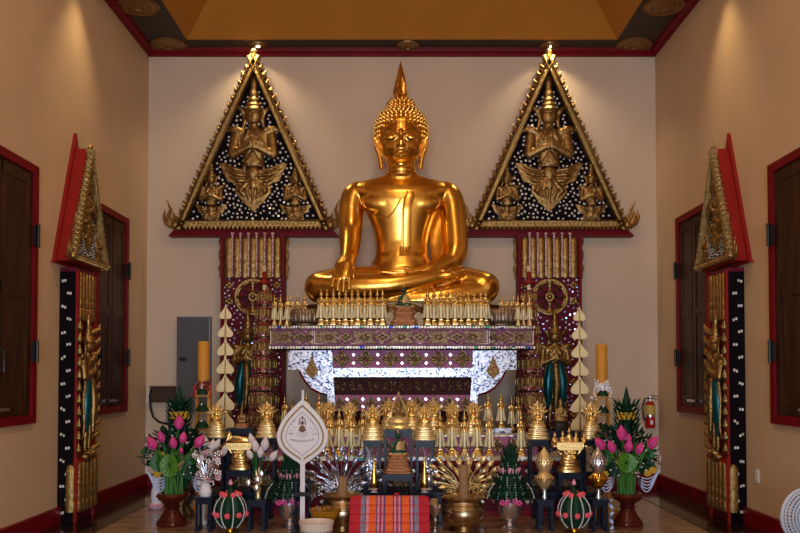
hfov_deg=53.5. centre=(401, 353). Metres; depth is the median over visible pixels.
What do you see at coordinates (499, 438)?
step
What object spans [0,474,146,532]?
baseboard
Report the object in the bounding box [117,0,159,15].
ceiling medallion
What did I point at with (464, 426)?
standing buddha
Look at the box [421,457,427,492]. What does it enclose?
cone
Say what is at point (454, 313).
standing buddha
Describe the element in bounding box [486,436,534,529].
offering
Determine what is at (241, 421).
seated figure
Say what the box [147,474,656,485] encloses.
baseboard
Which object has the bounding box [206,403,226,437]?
naga buddha
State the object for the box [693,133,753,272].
gable
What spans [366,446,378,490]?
vase
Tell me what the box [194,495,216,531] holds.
stool
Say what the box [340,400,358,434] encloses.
naga buddha
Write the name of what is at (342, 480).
bundle
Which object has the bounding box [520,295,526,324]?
standing buddha
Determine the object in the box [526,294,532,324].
standing buddha
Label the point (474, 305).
standing buddha
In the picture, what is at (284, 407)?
figure
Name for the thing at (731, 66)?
wall
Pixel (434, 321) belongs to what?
standing buddha
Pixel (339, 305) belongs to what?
standing buddha
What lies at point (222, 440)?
stand
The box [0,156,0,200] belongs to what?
shutter
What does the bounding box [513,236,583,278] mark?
drapery
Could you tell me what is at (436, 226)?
drape
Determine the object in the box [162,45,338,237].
gable
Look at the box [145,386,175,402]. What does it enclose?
wall box
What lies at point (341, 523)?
brass pot
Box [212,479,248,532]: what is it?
flower ball
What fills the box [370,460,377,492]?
cone
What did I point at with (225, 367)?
tree
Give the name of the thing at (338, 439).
standing buddha
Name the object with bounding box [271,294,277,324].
standing buddha
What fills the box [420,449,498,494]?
bouquet
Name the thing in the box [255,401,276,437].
naga buddha
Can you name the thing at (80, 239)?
gable
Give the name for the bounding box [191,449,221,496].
flower vase
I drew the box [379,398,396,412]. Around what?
hood
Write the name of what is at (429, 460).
vase
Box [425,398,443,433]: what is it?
naga buddha
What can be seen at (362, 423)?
standing buddha
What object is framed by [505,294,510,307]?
standing buddha
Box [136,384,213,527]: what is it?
flower arrangement
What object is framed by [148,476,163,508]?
vase
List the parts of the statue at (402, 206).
robe sash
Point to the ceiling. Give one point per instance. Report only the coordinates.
(196, 19)
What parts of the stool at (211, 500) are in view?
leg, leg, leg, leg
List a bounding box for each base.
[290,308,317,324]
[488,308,516,324]
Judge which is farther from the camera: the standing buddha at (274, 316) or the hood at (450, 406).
the standing buddha at (274, 316)
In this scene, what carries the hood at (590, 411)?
attached to the naga buddha at (591, 427)
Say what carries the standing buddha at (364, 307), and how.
on the altar at (364, 365)
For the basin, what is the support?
on the floor
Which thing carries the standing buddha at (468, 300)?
on the altar at (364, 365)
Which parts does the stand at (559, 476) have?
leg, leg, leg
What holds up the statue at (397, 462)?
on the stand at (387, 477)
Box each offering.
[264,453,312,529]
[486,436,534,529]
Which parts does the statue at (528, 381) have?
crown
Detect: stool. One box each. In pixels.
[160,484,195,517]
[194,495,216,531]
[247,497,268,531]
[534,497,554,531]
[588,497,608,531]
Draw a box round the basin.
[299,518,333,532]
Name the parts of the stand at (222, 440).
leg, leg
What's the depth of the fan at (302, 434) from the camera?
6.97 m
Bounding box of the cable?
[149,388,166,424]
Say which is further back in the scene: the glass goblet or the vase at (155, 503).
the vase at (155, 503)
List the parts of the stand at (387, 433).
leg, leg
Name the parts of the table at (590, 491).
leg, leg, leg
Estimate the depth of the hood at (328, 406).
8.08 m
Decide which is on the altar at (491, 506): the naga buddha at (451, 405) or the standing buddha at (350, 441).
the standing buddha at (350, 441)
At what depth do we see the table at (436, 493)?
7.29 m
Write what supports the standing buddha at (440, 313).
on the altar at (364, 365)
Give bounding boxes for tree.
[216,304,234,446]
[570,306,589,448]
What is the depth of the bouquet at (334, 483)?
7.40 m
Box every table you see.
[207,486,273,525]
[353,486,443,525]
[531,486,602,525]
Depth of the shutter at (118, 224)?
8.99 m
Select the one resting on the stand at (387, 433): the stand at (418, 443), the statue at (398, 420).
the statue at (398, 420)
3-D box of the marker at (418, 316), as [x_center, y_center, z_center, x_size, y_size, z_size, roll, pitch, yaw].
[0.178,-0.378,8.534,0.110,0.150,0.060,0,-2,0]
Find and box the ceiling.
[129,0,676,46]
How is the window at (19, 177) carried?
in the wall at (68, 67)
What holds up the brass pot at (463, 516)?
on the floor
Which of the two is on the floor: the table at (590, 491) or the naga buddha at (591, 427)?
the table at (590, 491)
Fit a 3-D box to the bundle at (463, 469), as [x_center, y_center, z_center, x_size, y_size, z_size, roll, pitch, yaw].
[0.549,1.151,7.051,0.081,0.321,0.080,0,-2,0]
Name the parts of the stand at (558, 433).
leg, leg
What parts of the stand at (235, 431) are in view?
leg, leg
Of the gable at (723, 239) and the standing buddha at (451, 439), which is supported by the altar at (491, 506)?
the standing buddha at (451, 439)
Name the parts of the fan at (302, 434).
fan blade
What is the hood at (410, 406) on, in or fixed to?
attached to the naga buddha at (410, 406)
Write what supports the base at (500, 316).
on the altar at (364, 365)
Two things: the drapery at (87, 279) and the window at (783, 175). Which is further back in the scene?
the drapery at (87, 279)
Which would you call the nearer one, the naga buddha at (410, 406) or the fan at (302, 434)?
the fan at (302, 434)
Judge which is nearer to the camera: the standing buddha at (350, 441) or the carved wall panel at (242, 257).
the standing buddha at (350, 441)
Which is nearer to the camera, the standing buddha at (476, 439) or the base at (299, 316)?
the standing buddha at (476, 439)
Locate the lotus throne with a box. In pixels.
[306,302,498,323]
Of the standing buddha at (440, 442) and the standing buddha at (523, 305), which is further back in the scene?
the standing buddha at (523, 305)
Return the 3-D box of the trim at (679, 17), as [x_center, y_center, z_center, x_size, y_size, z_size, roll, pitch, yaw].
[0.000,-4.032,2.864,6.450,0.090,14.500,0,-2,0]
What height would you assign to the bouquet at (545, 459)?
0.460 m
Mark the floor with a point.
(656, 519)
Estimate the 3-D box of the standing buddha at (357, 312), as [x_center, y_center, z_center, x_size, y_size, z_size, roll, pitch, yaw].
[-0.473,-0.507,8.488,0.120,0.407,0.100,0,-2,0]
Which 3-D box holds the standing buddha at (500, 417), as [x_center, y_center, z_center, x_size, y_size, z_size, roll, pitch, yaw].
[1.050,0.597,8.417,0.112,0.379,0.094,0,-2,0]
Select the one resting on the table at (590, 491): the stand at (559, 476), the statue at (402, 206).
the stand at (559, 476)
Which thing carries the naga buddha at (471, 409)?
on the step
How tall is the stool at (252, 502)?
0.280 m
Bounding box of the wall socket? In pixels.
[754,469,758,482]
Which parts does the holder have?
post, post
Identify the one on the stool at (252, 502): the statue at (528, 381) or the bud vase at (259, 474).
the bud vase at (259, 474)
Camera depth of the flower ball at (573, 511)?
6.88 m
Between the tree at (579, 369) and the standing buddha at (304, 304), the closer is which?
the tree at (579, 369)
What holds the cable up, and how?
hanging from the wall box
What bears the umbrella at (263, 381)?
on the floor
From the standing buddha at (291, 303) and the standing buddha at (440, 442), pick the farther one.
the standing buddha at (291, 303)
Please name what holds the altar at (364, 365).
on the floor
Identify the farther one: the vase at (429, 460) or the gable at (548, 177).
the gable at (548, 177)
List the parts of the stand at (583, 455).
leg, leg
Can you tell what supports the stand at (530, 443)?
on the table at (590, 491)
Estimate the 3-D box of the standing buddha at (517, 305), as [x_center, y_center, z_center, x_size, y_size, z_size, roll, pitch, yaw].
[1.250,-0.478,8.547,0.072,0.351,0.060,0,-2,0]
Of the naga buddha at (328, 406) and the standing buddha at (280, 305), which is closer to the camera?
the naga buddha at (328, 406)
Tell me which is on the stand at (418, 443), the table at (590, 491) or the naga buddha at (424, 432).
the naga buddha at (424, 432)
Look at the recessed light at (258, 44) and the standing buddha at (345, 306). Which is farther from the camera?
the recessed light at (258, 44)
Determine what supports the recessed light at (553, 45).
in the ceiling
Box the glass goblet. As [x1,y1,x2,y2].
[429,498,440,532]
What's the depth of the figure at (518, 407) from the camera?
8.83 m
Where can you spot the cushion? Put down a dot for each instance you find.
(396, 513)
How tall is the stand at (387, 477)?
0.162 m
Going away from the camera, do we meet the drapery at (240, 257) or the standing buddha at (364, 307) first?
the standing buddha at (364, 307)
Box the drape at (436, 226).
[430,209,443,260]
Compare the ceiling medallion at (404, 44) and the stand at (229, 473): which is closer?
the stand at (229, 473)
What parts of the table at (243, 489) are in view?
leg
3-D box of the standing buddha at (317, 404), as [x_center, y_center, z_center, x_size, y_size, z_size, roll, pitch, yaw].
[-0.881,0.597,8.417,0.112,0.379,0.094,0,-2,0]
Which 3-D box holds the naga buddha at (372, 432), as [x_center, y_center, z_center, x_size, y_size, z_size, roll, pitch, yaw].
[-0.282,0.653,7.585,0.246,0.346,0.178,0,-2,0]
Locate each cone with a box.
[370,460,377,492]
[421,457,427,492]
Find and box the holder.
[290,478,310,532]
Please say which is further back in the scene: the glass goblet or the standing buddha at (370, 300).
the standing buddha at (370, 300)
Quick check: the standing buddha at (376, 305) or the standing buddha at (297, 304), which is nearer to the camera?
the standing buddha at (376, 305)
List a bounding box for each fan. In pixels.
[277,390,327,519]
[779,488,799,532]
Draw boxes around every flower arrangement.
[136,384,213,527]
[585,386,661,527]
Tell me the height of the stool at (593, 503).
0.280 m
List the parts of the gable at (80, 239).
gable frame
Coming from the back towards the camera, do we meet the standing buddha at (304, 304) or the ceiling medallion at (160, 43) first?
the ceiling medallion at (160, 43)
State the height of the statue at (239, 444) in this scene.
0.374 m
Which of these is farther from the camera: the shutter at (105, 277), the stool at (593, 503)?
the shutter at (105, 277)
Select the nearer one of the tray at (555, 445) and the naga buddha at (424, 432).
the tray at (555, 445)
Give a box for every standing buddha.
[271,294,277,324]
[277,295,283,324]
[284,296,289,324]
[288,295,293,324]
[294,293,300,308]
[301,293,307,307]
[315,289,326,324]
[315,394,322,418]
[323,289,331,324]
[323,410,332,455]
[328,288,338,324]
[333,408,344,455]
[335,289,343,324]
[340,289,350,324]
[345,412,356,455]
[347,290,355,324]
[352,289,362,324]
[357,407,365,455]
[359,288,368,324]
[365,288,375,324]
[372,289,380,324]
[377,288,387,324]
[422,288,432,324]
[429,290,438,324]
[434,412,445,455]
[435,290,446,324]
[443,288,450,324]
[446,409,457,455]
[449,289,460,324]
[457,290,466,324]
[459,410,469,455]
[463,288,473,324]
[470,288,478,324]
[471,408,482,455]
[475,289,486,324]
[483,289,491,324]
[483,394,492,427]
[484,410,494,455]
[496,394,505,427]
[499,295,504,307]
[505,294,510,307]
[511,293,515,323]
[515,296,520,324]
[516,411,526,455]
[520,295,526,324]
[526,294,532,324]
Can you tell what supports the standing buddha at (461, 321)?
on the altar at (364, 365)
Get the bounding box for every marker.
[385,312,393,324]
[414,312,423,324]
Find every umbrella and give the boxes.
[246,262,280,451]
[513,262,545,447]
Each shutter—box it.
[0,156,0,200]
[99,212,112,406]
[111,218,124,405]
[679,217,693,405]
[692,212,705,406]
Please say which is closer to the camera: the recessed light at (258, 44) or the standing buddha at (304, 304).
the standing buddha at (304, 304)
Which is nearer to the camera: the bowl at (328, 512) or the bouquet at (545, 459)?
the bowl at (328, 512)
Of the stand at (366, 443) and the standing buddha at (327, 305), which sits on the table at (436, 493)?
the stand at (366, 443)
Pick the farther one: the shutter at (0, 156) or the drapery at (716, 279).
the drapery at (716, 279)
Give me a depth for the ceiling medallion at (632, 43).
9.86 m
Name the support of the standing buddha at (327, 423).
on the altar at (491, 506)
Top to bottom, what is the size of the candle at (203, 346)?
0.472 m
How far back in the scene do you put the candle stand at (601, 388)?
8.00 m
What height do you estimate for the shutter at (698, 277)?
2.095 m
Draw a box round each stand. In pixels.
[187,340,211,513]
[205,438,226,488]
[225,468,253,491]
[226,427,256,485]
[255,438,276,486]
[363,441,381,488]
[382,473,413,491]
[383,429,413,486]
[415,441,433,488]
[482,427,511,432]
[526,439,549,488]
[547,430,581,487]
[554,471,583,491]
[581,440,603,488]
[590,343,617,513]
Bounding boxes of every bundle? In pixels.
[338,476,346,497]
[459,465,467,499]
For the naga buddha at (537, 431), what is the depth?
7.56 m
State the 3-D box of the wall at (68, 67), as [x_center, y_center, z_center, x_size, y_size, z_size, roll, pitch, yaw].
[-3.325,-1.313,2.788,0.200,5.530,14.500,0,-2,0]
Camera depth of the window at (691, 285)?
8.85 m
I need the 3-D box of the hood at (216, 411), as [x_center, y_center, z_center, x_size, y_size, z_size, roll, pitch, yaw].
[-1.782,0.558,7.622,0.196,0.179,0.054,0,-2,0]
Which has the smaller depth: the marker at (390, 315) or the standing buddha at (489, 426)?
the standing buddha at (489, 426)
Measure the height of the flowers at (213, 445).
0.822 m
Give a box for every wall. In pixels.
[0,0,148,528]
[145,57,658,473]
[655,0,799,522]
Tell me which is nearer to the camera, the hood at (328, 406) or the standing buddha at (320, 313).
the hood at (328, 406)
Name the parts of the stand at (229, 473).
leg, leg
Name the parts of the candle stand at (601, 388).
green dish, green dish, green dish, frame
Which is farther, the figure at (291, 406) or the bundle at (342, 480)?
the figure at (291, 406)
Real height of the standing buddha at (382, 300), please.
0.407 m
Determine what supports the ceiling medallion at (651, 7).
attached to the ceiling
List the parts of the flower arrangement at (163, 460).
stem, stem, stem, stem, stem, stem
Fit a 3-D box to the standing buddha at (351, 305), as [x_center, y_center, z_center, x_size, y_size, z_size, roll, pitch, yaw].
[-0.544,-0.510,8.608,0.123,0.418,0.102,0,-2,0]
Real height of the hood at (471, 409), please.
0.185 m
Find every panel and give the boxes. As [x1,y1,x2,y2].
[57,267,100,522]
[176,316,211,413]
[218,233,288,485]
[333,353,471,407]
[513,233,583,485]
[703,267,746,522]
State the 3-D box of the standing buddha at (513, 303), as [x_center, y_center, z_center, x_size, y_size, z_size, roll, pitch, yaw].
[1.255,-0.492,8.927,0.082,0.400,0.069,0,-2,0]
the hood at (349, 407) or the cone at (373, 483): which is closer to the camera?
the cone at (373, 483)
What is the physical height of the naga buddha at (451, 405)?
0.348 m
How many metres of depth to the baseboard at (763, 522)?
8.32 m
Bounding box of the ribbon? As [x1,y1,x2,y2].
[609,499,613,528]
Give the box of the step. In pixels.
[267,433,536,454]
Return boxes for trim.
[38,486,765,532]
[104,0,699,56]
[151,47,652,56]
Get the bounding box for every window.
[0,145,39,427]
[94,203,130,414]
[673,203,709,414]
[766,147,799,426]
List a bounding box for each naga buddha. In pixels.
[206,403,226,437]
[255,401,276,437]
[318,401,337,434]
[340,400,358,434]
[360,404,384,440]
[379,398,396,433]
[402,398,421,433]
[412,404,436,440]
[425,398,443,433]
[443,400,462,434]
[464,400,484,434]
[526,400,549,439]
[580,402,601,439]
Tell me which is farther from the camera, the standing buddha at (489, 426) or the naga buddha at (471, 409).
the naga buddha at (471, 409)
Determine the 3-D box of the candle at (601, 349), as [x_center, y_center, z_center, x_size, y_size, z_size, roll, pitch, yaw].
[2.026,0.136,8.049,0.114,0.462,0.113,0,-2,0]
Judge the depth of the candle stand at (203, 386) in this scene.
8.00 m
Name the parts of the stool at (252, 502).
leg, leg, leg, leg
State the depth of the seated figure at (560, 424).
7.62 m
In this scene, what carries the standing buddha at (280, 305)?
on the altar at (364, 365)
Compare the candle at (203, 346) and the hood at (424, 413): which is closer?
the hood at (424, 413)
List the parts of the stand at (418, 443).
leg, leg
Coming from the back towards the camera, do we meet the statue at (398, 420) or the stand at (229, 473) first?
the statue at (398, 420)
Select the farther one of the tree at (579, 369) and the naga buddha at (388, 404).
the tree at (579, 369)
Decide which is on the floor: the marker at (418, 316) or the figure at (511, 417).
the figure at (511, 417)
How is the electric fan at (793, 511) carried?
on the floor
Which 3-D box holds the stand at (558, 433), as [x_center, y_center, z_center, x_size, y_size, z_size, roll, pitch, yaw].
[1.550,1.011,7.635,0.328,0.545,0.150,0,-2,0]
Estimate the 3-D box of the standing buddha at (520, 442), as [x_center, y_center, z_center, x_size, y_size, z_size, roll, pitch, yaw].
[1.182,0.782,7.881,0.110,0.463,0.091,0,-2,0]
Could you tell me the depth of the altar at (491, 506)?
7.80 m
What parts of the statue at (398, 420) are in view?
flame frame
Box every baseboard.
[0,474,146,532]
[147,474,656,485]
[657,474,791,532]
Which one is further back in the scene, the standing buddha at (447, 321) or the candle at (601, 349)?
the standing buddha at (447, 321)
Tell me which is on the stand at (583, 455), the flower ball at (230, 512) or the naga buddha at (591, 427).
the naga buddha at (591, 427)
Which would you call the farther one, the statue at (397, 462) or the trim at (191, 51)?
the trim at (191, 51)
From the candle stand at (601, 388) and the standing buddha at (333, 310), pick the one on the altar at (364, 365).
the standing buddha at (333, 310)
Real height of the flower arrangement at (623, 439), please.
1.282 m
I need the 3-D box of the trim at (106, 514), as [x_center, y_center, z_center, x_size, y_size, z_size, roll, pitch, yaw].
[0.000,1.449,2.711,6.450,0.006,14.500,0,-2,0]
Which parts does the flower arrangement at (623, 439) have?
stem, stem, stem, stem, stem, stem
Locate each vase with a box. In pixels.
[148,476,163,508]
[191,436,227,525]
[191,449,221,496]
[245,433,277,498]
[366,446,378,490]
[422,446,434,490]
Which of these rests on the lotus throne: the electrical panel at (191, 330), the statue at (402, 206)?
the statue at (402, 206)
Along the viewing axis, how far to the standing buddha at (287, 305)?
8.54 m
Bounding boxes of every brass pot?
[321,491,363,532]
[442,493,485,532]
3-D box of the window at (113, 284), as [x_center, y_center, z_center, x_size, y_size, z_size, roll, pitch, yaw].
[-3.193,-0.468,8.777,0.114,2.245,0.960,0,-2,0]
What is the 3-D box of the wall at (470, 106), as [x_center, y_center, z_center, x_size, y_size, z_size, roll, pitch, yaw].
[0.000,-1.108,10.135,6.850,5.530,0.200,0,-2,0]
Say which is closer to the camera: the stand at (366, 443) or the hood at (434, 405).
the stand at (366, 443)
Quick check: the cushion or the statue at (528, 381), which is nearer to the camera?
the cushion
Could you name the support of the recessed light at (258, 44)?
in the ceiling
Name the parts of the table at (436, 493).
leg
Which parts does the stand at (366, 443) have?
leg, leg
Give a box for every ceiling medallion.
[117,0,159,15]
[150,37,187,49]
[396,40,419,49]
[615,37,653,50]
[642,0,685,15]
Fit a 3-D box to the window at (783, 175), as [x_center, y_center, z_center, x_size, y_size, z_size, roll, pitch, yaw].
[3.193,-0.537,6.282,0.114,2.245,1.230,0,-2,0]
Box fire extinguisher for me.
[642,394,657,427]
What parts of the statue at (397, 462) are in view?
seat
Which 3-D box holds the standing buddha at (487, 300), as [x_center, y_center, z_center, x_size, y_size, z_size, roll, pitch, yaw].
[0.911,-0.510,8.608,0.123,0.418,0.102,0,-2,0]
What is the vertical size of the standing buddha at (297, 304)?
0.400 m
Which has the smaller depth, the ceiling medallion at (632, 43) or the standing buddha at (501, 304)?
the standing buddha at (501, 304)
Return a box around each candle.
[198,341,208,380]
[596,344,606,382]
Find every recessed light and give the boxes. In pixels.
[248,41,267,49]
[540,41,558,49]
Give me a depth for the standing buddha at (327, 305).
8.59 m
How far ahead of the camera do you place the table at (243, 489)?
7.41 m
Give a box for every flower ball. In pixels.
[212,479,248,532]
[555,479,592,532]
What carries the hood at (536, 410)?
attached to the naga buddha at (537, 431)
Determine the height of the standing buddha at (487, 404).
0.379 m
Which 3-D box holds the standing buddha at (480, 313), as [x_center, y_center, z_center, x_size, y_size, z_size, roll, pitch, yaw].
[0.845,-0.507,8.488,0.120,0.407,0.100,0,-2,0]
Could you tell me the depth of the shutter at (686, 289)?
8.97 m
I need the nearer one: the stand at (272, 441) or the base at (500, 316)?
the stand at (272, 441)
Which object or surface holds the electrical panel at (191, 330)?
attached to the wall at (470, 106)
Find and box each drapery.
[80,272,94,321]
[218,236,288,278]
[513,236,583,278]
[709,272,723,321]
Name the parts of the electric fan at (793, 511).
motor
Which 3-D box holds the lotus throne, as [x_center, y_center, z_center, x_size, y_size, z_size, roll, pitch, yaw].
[0.000,-0.421,9.228,2.340,0.273,1.016,0,-2,0]
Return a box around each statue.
[223,430,256,469]
[305,61,498,301]
[383,430,412,473]
[386,391,410,429]
[390,285,417,324]
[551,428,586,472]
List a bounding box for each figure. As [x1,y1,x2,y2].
[235,409,248,427]
[280,396,287,423]
[288,397,294,410]
[507,396,516,432]
[515,396,522,431]
[552,398,568,430]
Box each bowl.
[278,503,299,529]
[309,505,340,519]
[497,502,521,529]
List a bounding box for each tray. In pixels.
[223,442,252,449]
[551,442,586,449]
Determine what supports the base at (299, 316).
on the altar at (364, 365)
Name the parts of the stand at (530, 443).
leg, leg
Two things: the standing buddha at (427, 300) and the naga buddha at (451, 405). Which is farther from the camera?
the standing buddha at (427, 300)
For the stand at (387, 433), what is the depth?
7.58 m
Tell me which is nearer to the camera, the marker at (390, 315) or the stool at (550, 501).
the stool at (550, 501)
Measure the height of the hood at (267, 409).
0.189 m
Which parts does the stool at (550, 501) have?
leg, leg, leg, leg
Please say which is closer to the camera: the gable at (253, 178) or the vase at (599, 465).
the vase at (599, 465)
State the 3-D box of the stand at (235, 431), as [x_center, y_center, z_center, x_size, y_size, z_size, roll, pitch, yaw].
[-1.546,0.999,7.635,0.270,0.569,0.150,0,-2,0]
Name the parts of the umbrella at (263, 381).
crown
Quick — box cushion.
[349,493,429,532]
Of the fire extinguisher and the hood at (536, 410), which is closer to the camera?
the hood at (536, 410)
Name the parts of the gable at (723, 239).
gable frame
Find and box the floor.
[94,492,709,532]
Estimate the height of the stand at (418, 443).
0.456 m
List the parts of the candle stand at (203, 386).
frame, green dish, green dish, green dish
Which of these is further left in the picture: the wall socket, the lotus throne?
the lotus throne
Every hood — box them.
[206,403,226,418]
[256,401,276,417]
[318,401,337,415]
[340,400,358,415]
[361,404,383,420]
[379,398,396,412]
[402,398,421,412]
[413,404,435,419]
[425,398,443,412]
[443,400,461,415]
[464,400,482,415]
[527,400,547,417]
[580,402,601,418]
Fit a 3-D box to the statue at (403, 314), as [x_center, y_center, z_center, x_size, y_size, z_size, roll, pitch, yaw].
[0.021,-0.535,8.518,0.305,0.463,0.184,0,-2,0]
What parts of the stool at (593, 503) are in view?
leg, leg, leg, leg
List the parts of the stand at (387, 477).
leg, leg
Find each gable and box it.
[50,133,110,272]
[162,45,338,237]
[464,45,639,237]
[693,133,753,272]
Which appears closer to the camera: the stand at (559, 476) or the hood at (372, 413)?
the stand at (559, 476)
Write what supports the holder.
on the floor
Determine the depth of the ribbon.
7.11 m
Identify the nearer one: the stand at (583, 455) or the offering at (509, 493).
the offering at (509, 493)
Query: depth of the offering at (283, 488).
7.10 m
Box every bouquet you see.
[305,444,383,495]
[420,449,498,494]
[534,447,553,498]
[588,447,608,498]
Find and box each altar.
[232,452,571,516]
[269,325,534,427]
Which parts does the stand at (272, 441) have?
leg, leg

